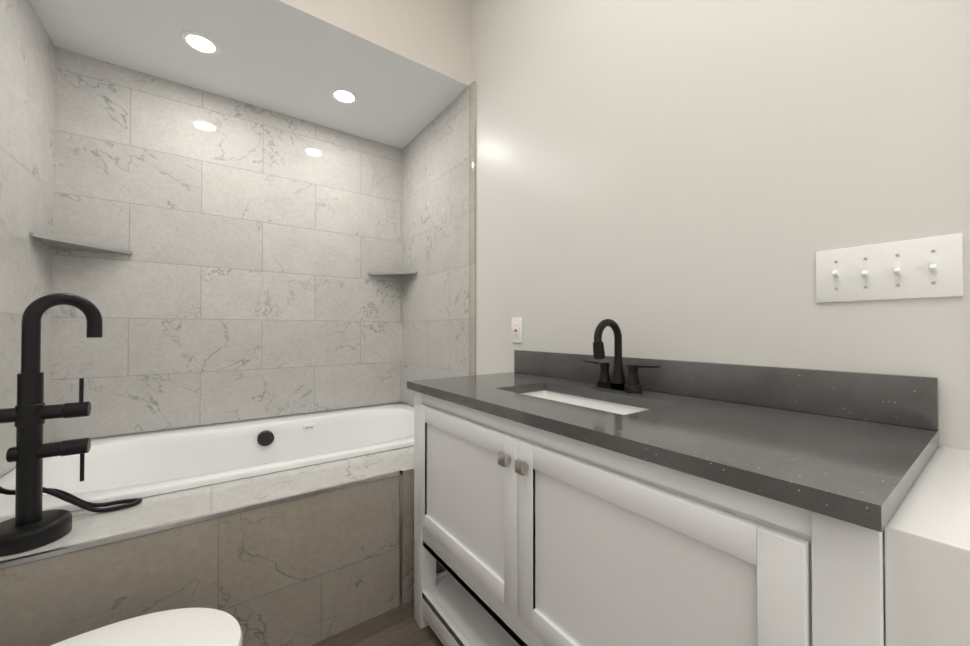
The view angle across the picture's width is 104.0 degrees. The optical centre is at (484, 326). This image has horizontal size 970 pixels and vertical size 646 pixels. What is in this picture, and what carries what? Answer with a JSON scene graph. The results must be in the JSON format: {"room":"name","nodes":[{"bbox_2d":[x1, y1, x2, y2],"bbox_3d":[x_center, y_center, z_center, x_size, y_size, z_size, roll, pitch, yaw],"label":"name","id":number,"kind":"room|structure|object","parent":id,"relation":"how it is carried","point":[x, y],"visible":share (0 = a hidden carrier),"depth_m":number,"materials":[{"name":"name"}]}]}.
{"room":"bathroom","nodes":[
{"label":"bathroom","id":0,"kind":"room"},
{"bbox_2d":[90,402,402,438],"bbox_3d":[-1.381,-0.424,2.260,1.850,3.000,0.120,0,-1,-36],"label":"wall","id":1,"kind":"structure","parent":0,"point":[243,420],"depth_m":2.15,"materials":[{"name":"paint"}]},
{"bbox_2d":[50,47,401,442],"bbox_3d":[-1.294,-0.372,2.241,1.730,1.823,0.012,0,-1,-36],"label":"wall tile","id":2,"kind":"structure","parent":1,"relation":"attached to","point":[240,283],"depth_m":2.08,"materials":[{"name":"white tile"}]},
{"bbox_2d":[29,0,470,148],"bbox_3d":[-1.038,-1.608,1.897,1.730,0.640,0.890,0,-1,-36],"label":"ceiling","id":3,"kind":"structure","parent":0,"point":[401,69],"depth_m":1.83,"materials":[{"name":"paint"}]},
{"bbox_2d":[180,31,220,55],"bbox_3d":[-1.295,-1.287,1.728,0.148,0.004,0.148,0,-1,-36],"label":"recessed light","id":4,"kind":"object","parent":3,"relation":"in","point":[200,43],"visible":1,"depth_m":1.72,"materials":[{"name":"white paint"}]},
{"bbox_2d":[330,88,357,103],"bbox_3d":[-0.786,-1.282,2.117,0.148,0.004,0.148,0,-1,-36],"label":"recessed light","id":5,"kind":"object","parent":3,"relation":"in","point":[343,95],"visible":1,"depth_m":2.11,"materials":[{"name":"white paint"}]},
{"bbox_2d":[311,600,443,645],"bbox_3d":[-0.165,1.089,0.649,1.970,0.060,4.130,0,-1,-36],"label":"floor","id":6,"kind":"structure","parent":0,"point":[398,626],"depth_m":1.31,"materials":[{"name":"wood"}]},
{"bbox_2d":[51,608,242,645],"bbox_3d":[-0.774,0.663,0.599,0.660,0.792,0.420,0,-1,-36],"label":"toilet","id":7,"kind":"object","parent":6,"relation":"on","point":[195,627],"visible":1,"depth_m":0.78,"materials":[{"name":"white ceramic"}]},
{"bbox_2d":[0,445,445,645],"bbox_3d":[-0.678,0.811,1.369,1.730,0.511,0.286,0,-1,-36],"label":"tub surround","id":8,"kind":"object","parent":6,"relation":"on","point":[309,555],"depth_m":1.18,"materials":[{"name":"tile"}]},
{"bbox_2d":[0,293,141,556],"bbox_3d":[-1.152,0.231,1.039,0.304,0.643,0.217,0,-1,-36],"label":"tub filler","id":9,"kind":"object","parent":8,"relation":"on","point":[31,525],"visible":1,"depth_m":0.98,"materials":[{"name":"black metal"}]},
{"bbox_2d":[0,404,413,522],"bbox_3d":[-1.021,0.768,1.847,1.722,0.463,0.920,0,-1,-36],"label":"tub","id":10,"kind":"object","parent":8,"relation":"on","point":[132,466],"visible":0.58,"depth_m":1.87,"materials":[{"name":"white ceramic"}]},
{"bbox_2d":[407,319,938,645],"bbox_3d":[0.277,0.520,1.046,0.552,1.087,1.219,0,-1,-36],"label":"bathroom vanity","id":11,"kind":"object","parent":6,"relation":"on","point":[598,497],"visible":1,"depth_m":0.73,"materials":[{"name":"white paint"}]},
{"bbox_2d":[407,350,938,531],"bbox_3d":[0.284,0.164,1.055,0.534,0.126,1.219,0,-1,-36],"label":"countertop","id":12,"kind":"structure","parent":11,"relation":"on","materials":[{"name":"grey stone"}]},
{"bbox_2d":[521,390,648,414],"bbox_3d":[0.261,0.301,1.095,0.280,0.147,0.527,0,-1,-36],"label":"sink","id":13,"kind":"object","parent":12,"relation":"in","point":[609,404],"depth_m":1.19,"materials":[{"name":"white ceramic"}]},
{"bbox_2d":[583,319,659,393],"bbox_3d":[0.382,0.088,1.161,0.141,0.221,0.270,0,-1,-36],"label":"faucet","id":14,"kind":"object","parent":12,"relation":"on","point":[605,385],"depth_m":1.17,"materials":[{"name":"black metal"}]},
{"bbox_2d":[403,0,969,449],"bbox_3d":[0.587,-0.435,1.204,0.120,3.000,4.130,0,-1,-36],"label":"wall","id":15,"kind":"structure","parent":0,"point":[693,180],"depth_m":1.03,"materials":[{"name":"paint"}]},
{"bbox_2d":[368,271,416,277],"bbox_3d":[-0.626,-0.358,2.557,0.250,0.016,0.250,0,-1,-36],"label":"corner shelf","id":16,"kind":"object","parent":15,"relation":"attached to","point":[401,274],"visible":1,"depth_m":2.57,"materials":[{"name":"grey stone"}]},
{"bbox_2d":[402,81,475,405],"bbox_3d":[-0.323,-0.373,2.359,0.013,1.827,0.928,0,-1,-36],"label":"wall tiles","id":17,"kind":"structure","parent":15,"relation":"attached to","point":[439,241],"depth_m":2.27,"materials":[{"name":"white tile"}]},
{"bbox_2d":[512,317,521,342],"bbox_3d":[0.142,0.018,1.708,0.010,0.116,0.072,0,-1,-36],"label":"outlet","id":18,"kind":"object","parent":15,"relation":"attached to","point":[516,329],"visible":1,"depth_m":1.70,"materials":[{"name":"white plastic"}]},
{"bbox_2d":[816,233,963,302],"bbox_3d":[0.808,-0.110,0.770,0.021,0.114,0.204,0,-1,-36],"label":"switch plate","id":19,"kind":"object","parent":15,"relation":"attached to","point":[930,267],"visible":1,"depth_m":0.75,"materials":[{"name":"white plastic"}]},
{"bbox_2d":[884,446,969,645],"bbox_3d":[1.058,0.635,-0.002,0.506,0.835,1.399,0,-1,-36],"label":"wall","id":20,"kind":"structure","parent":0,"point":[927,559],"depth_m":0.41,"materials":[{"name":"paint"}]},
{"bbox_3d":[-0.882,-0.447,0.078,0.120,3.000,4.010,0,-1,-36],"label":"wall","id":21,"kind":"structure","parent":0,"visible":0},
{"bbox_2d":[0,0,54,477],"bbox_3d":[-1.642,-0.383,1.252,0.012,1.823,1.191,0,-1,-36],"label":"wall tiles","id":22,"kind":"structure","parent":21,"relation":"attached to","point":[27,71],"depth_m":1.46,"materials":[{"name":"white tile"}]},
{"bbox_2d":[30,232,132,254],"bbox_3d":[-1.794,-0.367,1.708,0.270,0.016,0.270,0,-1,-36],"label":"corner shelf","id":23,"kind":"object","parent":21,"relation":"attached to","point":[56,242],"visible":1,"depth_m":1.69,"materials":[{"name":"grey stone"}]}
]}

